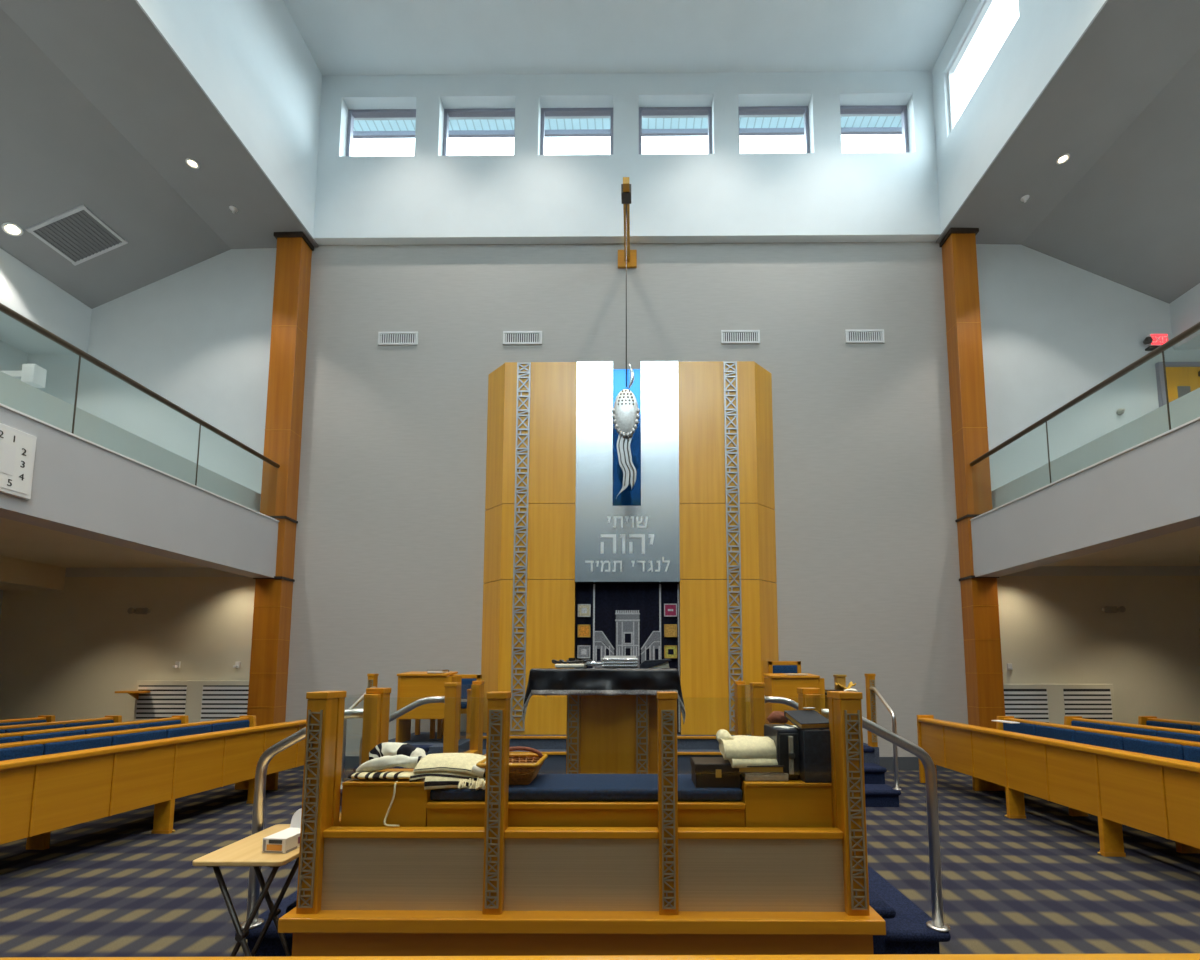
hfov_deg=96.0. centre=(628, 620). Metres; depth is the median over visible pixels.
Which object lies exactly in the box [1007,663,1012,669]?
wall outlet
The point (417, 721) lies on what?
armchair
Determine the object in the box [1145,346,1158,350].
tray
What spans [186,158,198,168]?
recessed light
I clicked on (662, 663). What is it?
open book
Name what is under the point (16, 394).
wall
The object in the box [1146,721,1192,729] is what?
cushion
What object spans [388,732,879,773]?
stage platform
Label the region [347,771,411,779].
prayer shawl
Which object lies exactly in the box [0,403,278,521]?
trim
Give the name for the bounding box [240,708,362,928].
stair handrail
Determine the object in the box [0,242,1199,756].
wall
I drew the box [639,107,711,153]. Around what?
window
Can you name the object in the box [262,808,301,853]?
tissue box
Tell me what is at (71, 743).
cushion
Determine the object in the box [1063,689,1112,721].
grille
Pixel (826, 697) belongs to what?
book stand
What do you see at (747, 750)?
folded cloth
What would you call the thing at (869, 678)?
post
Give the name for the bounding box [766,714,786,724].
pouch
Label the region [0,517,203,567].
ceiling
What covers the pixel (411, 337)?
air vent
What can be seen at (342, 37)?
ceiling
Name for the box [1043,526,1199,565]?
ceiling
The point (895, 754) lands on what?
stair handrail
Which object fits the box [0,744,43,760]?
cushion
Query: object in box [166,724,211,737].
cushion
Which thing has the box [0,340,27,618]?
wall
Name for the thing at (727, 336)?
air vent
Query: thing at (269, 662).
column
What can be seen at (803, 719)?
book
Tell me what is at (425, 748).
carpeted steps
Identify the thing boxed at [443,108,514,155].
window
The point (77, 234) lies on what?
ceiling vent
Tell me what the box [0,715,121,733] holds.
pew
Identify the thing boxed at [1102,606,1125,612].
emergency light
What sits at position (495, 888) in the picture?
bimah
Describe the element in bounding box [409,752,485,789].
prayer shawl
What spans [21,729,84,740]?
cushion
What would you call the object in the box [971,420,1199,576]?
balcony
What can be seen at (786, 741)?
case
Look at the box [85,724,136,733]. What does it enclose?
cushion
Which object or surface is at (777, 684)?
lectern
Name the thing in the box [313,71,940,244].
wall
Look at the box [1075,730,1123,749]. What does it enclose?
cushion
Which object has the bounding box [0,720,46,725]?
cushion
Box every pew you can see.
[0,715,54,725]
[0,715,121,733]
[0,715,188,743]
[0,715,278,849]
[0,719,305,844]
[0,953,1199,959]
[917,715,1199,856]
[972,716,1199,852]
[1064,716,1199,741]
[1138,716,1199,730]
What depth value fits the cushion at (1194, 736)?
5.38 m
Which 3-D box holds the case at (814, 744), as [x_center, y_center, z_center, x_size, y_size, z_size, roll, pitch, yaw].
[0.843,0.620,2.567,0.120,0.230,0.313,0,-5,0]
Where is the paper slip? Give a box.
[773,726,795,728]
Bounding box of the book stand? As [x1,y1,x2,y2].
[825,693,828,729]
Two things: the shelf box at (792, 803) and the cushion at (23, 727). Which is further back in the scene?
the cushion at (23, 727)
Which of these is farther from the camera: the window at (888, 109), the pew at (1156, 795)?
the window at (888, 109)
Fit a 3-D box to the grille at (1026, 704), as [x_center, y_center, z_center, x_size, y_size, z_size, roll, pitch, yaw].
[5.875,1.393,7.998,0.670,0.770,0.020,0,-5,0]
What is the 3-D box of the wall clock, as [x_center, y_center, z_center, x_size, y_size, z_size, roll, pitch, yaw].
[-5.342,-1.395,4.549,0.052,0.580,0.580,0,-5,0]
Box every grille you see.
[135,685,186,720]
[200,685,248,721]
[1004,689,1048,722]
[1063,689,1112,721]
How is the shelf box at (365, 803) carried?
on the bimah
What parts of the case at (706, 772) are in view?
lid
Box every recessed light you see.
[1,222,22,235]
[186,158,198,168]
[1056,154,1069,163]
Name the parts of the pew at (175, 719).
rail, panel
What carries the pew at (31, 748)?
on the floor
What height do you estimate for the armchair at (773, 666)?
1.070 m
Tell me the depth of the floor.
3.86 m
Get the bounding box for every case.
[690,757,740,788]
[764,724,799,779]
[785,724,831,782]
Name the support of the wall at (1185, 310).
attached to the ceiling at (1123, 103)
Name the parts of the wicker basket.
handle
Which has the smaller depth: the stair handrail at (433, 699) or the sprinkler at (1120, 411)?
the stair handrail at (433, 699)
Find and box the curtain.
[576,583,679,732]
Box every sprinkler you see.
[229,206,237,212]
[1020,195,1028,202]
[1116,408,1124,414]
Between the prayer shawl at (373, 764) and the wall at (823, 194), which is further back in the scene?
the wall at (823, 194)
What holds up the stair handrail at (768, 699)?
on the bimah
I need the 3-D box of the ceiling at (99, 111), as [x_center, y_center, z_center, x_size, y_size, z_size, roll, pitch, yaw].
[-7.538,-6.179,2.173,4.700,1.700,13.500,0,-5,0]
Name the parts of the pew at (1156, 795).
panel, panel, panel, panel, leg, foot plate, panel, rail, panel, leg, foot plate, panel, panel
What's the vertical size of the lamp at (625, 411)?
4.320 m
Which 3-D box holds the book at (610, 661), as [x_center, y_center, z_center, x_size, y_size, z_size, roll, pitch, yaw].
[-0.062,0.286,3.777,0.250,0.085,0.190,0,-5,0]
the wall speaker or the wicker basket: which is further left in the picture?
the wall speaker
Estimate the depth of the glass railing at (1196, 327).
5.87 m
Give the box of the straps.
[552,658,591,663]
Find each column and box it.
[247,231,313,725]
[939,228,1004,728]
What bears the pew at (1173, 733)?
on the floor
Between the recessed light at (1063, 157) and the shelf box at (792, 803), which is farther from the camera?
the recessed light at (1063, 157)
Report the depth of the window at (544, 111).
9.18 m
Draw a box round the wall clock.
[0,423,36,499]
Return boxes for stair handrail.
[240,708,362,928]
[341,686,375,788]
[359,696,444,765]
[765,696,828,719]
[821,709,949,931]
[869,687,900,789]
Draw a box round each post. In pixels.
[367,674,378,687]
[865,674,877,746]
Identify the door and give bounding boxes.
[1155,362,1199,407]
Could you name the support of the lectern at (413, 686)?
on the stage platform
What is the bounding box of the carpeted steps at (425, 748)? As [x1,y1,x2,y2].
[340,745,431,805]
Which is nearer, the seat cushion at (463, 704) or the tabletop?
the tabletop
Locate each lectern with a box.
[395,671,461,742]
[763,673,824,724]
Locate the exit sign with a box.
[1143,334,1168,350]
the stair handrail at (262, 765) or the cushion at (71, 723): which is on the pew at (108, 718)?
the cushion at (71, 723)
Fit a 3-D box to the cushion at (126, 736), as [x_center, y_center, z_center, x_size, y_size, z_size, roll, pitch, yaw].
[-4.959,1.327,5.453,0.068,0.402,0.551,0,-5,5]
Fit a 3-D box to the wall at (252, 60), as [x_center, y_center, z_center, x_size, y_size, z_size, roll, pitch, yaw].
[-5.364,-8.289,2.273,0.350,2.920,13.350,0,-5,0]
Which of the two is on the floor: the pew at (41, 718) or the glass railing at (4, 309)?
the pew at (41, 718)
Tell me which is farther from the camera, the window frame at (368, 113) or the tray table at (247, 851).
the window frame at (368, 113)
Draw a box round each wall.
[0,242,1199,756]
[0,248,91,354]
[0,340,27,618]
[0,371,260,511]
[137,0,321,236]
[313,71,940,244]
[932,0,1105,232]
[991,388,1199,508]
[1169,283,1199,349]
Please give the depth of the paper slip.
2.52 m
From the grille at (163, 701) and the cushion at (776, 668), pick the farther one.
the grille at (163, 701)
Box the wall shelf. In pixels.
[115,691,149,698]
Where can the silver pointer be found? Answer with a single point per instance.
(592, 663)
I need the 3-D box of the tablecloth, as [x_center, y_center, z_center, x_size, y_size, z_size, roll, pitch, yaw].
[-0.161,0.525,3.888,1.063,0.366,0.794,0,-5,0]
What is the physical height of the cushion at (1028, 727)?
0.402 m
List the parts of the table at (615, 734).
corner post, corner post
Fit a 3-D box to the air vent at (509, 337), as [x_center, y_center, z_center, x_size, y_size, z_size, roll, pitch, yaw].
[-1.724,-4.588,8.751,0.630,0.220,0.025,0,-5,0]
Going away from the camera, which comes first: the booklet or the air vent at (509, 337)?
the booklet
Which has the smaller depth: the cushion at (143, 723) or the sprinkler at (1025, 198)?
the cushion at (143, 723)
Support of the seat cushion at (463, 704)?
on the armchair at (467, 679)
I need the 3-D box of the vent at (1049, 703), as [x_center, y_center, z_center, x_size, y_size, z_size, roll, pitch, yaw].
[6.361,1.588,8.044,1.680,1.290,0.153,0,-5,0]
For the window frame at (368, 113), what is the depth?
9.21 m
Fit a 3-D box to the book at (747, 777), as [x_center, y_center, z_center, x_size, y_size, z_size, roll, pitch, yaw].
[0.622,0.715,2.536,0.195,0.034,0.210,0,-5,0]
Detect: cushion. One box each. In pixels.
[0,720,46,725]
[0,736,21,743]
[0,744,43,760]
[5,724,63,732]
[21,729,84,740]
[43,736,111,754]
[64,720,113,727]
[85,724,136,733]
[111,730,166,745]
[137,720,180,728]
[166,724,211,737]
[211,720,248,731]
[430,774,742,800]
[461,679,476,698]
[461,702,466,708]
[773,665,796,672]
[1003,720,1035,735]
[1036,725,1075,741]
[1071,720,1110,730]
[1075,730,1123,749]
[1110,725,1156,736]
[1123,737,1183,759]
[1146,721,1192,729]
[1157,731,1199,741]
[1183,745,1199,762]
[1192,725,1199,730]
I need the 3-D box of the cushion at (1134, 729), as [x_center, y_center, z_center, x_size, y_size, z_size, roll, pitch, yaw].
[5.548,1.369,5.916,0.068,0.402,0.551,0,-5,1]
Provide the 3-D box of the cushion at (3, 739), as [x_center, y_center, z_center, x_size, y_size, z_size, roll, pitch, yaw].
[-5.875,1.277,4.901,0.068,0.402,0.551,0,-5,5]
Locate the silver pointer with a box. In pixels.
[585,661,604,666]
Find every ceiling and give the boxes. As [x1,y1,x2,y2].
[0,0,318,308]
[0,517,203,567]
[283,0,966,75]
[936,0,1199,303]
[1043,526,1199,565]
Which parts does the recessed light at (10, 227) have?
bulb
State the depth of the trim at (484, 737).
7.63 m
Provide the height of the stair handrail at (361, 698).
1.109 m
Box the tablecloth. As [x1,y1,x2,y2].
[522,668,685,724]
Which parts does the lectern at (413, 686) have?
panel, panel, panel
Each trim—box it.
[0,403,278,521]
[483,736,733,755]
[970,417,1199,520]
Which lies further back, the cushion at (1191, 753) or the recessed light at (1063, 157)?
the recessed light at (1063, 157)
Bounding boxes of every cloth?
[555,664,586,667]
[716,730,777,767]
[844,688,858,691]
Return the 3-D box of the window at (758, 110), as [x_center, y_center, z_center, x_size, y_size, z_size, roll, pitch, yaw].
[2.427,-8.189,9.155,1.230,1.075,0.090,0,-5,0]
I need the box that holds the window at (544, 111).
[540,108,612,154]
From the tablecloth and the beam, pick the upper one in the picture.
the beam
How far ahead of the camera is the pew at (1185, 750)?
5.30 m
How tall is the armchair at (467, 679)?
0.875 m
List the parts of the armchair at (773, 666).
post, rail, post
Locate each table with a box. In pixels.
[192,824,299,956]
[566,695,657,773]
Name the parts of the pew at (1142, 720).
panel, rail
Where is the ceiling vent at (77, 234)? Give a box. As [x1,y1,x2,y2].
[26,204,127,265]
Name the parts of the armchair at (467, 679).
leg, seat frame, rail, leg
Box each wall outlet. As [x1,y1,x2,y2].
[172,662,180,667]
[233,662,240,667]
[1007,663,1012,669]
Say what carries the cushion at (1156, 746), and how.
on the pew at (1185, 750)
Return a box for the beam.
[618,177,636,267]
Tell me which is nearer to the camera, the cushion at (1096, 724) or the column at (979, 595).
the cushion at (1096, 724)
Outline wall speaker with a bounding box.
[1,364,46,387]
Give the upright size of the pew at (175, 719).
0.920 m
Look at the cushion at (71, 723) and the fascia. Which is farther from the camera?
the fascia
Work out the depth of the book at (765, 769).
2.44 m
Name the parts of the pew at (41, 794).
panel, panel, panel, rail, foot plate, leg, panel, panel, leg, panel, panel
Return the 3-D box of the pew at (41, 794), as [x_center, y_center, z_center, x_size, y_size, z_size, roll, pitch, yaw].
[-4.375,1.515,5.047,0.330,0.895,4.575,0,-5,4]
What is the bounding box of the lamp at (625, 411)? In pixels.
[612,204,639,498]
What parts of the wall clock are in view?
panel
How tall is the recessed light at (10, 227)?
0.095 m
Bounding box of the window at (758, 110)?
[738,106,809,153]
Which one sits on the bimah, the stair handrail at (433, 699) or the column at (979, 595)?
the stair handrail at (433, 699)
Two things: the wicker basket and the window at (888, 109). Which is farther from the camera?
the window at (888, 109)
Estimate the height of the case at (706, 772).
0.113 m
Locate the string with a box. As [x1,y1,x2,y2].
[384,780,399,826]
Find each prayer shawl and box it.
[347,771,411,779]
[358,754,422,771]
[368,742,428,758]
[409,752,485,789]
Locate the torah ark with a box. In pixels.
[481,361,778,734]
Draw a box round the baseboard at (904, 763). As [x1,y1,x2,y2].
[288,756,953,770]
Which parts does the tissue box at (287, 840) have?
raised lid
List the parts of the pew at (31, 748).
leg, rail, panel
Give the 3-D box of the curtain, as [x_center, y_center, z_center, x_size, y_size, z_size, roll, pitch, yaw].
[-0.023,0.541,8.065,1.550,2.220,0.024,0,-5,0]
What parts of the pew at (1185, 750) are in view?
panel, leg, rail, leg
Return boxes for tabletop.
[192,824,299,865]
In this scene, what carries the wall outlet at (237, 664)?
attached to the wall at (389, 559)
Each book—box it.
[427,670,448,672]
[602,656,637,667]
[639,659,670,667]
[738,765,784,773]
[740,773,788,781]
[784,710,828,729]
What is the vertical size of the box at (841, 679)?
0.235 m
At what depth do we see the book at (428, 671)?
7.02 m
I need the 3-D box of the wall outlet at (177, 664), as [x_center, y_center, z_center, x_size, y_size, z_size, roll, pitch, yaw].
[-6.949,0.672,8.290,0.070,0.100,0.070,0,-5,0]
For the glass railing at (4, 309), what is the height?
0.882 m
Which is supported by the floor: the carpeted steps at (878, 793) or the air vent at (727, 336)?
the carpeted steps at (878, 793)
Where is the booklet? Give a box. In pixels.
[991,720,1019,723]
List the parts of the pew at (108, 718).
rail, panel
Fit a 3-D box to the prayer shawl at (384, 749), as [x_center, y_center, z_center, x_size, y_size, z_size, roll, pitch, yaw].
[-1.118,0.648,2.632,0.281,0.118,0.128,0,-5,0]
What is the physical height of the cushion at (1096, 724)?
0.402 m
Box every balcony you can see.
[0,406,278,577]
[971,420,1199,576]
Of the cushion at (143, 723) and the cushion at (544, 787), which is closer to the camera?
the cushion at (544, 787)
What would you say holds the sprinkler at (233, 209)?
attached to the ceiling at (99, 111)
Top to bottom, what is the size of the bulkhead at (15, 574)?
0.360 m
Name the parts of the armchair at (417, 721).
post, leg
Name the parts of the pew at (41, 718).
rail, panel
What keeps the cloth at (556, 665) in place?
on the tablecloth
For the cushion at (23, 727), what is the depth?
5.97 m
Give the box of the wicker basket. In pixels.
[476,746,547,784]
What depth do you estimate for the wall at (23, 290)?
8.22 m
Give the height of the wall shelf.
0.128 m
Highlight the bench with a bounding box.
[426,774,744,826]
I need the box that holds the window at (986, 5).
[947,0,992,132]
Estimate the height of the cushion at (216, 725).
0.402 m
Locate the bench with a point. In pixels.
(550, 800)
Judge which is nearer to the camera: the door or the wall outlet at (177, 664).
the wall outlet at (177, 664)
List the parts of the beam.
arm, wall plate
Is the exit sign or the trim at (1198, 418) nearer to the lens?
the trim at (1198, 418)
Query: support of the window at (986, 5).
in the wall at (1044, 32)
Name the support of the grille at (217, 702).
attached to the cover at (201, 700)
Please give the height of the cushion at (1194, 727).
0.402 m
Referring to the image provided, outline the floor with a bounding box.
[0,770,1199,956]
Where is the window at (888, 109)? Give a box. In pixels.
[840,105,908,151]
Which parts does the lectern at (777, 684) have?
panel, panel, panel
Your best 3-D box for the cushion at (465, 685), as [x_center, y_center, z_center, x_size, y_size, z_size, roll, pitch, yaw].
[-2.401,0.991,7.907,0.340,0.295,0.063,0,-5,0]
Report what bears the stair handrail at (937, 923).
on the bimah
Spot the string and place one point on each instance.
(394, 791)
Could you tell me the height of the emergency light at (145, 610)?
0.100 m
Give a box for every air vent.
[378,331,417,344]
[503,331,541,344]
[721,330,759,343]
[845,329,884,342]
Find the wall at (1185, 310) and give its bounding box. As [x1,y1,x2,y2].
[1169,283,1199,349]
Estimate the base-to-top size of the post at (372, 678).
0.895 m
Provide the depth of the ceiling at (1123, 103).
7.28 m
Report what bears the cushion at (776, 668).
on the armchair at (773, 666)
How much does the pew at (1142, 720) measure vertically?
0.920 m
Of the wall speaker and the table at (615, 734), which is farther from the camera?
the wall speaker
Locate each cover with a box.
[134,680,248,722]
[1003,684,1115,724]
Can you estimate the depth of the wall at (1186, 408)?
6.31 m
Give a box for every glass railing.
[0,303,279,485]
[970,322,1199,482]
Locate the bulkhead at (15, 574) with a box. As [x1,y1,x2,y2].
[0,556,65,589]
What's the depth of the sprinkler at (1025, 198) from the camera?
7.97 m
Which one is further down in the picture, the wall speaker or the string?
the string
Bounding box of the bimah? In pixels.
[235,681,950,956]
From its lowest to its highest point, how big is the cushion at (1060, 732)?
0.402 m
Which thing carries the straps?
on the cloth at (556, 665)
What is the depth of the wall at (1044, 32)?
7.38 m
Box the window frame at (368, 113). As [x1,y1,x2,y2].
[346,109,415,155]
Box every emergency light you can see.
[127,607,150,613]
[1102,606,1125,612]
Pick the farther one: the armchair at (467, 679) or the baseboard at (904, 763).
the baseboard at (904, 763)
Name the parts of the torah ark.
angled panel, angled panel, angled panel, panel, panel, panel, metal panel, panel, panel, panel, angled panel, angled panel, angled panel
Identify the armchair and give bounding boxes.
[415,719,443,738]
[437,674,481,738]
[768,661,800,677]
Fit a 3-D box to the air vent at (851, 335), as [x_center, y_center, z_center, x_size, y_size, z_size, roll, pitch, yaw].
[3.801,-4.592,8.710,0.620,0.220,0.025,0,-5,0]
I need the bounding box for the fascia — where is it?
[353,127,901,138]
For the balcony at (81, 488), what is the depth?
5.83 m
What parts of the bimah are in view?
post, post, panel, rail, post, rail, post, post, panel, rail, panel, post, post, post, rail, panel, post, post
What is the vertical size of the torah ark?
5.686 m
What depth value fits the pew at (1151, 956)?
1.21 m
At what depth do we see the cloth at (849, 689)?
6.91 m
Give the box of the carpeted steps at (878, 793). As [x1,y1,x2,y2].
[863,745,900,806]
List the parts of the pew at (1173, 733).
panel, rail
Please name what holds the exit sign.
attached to the wall at (389, 559)
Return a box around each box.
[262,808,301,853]
[341,769,431,826]
[741,778,832,827]
[833,675,846,689]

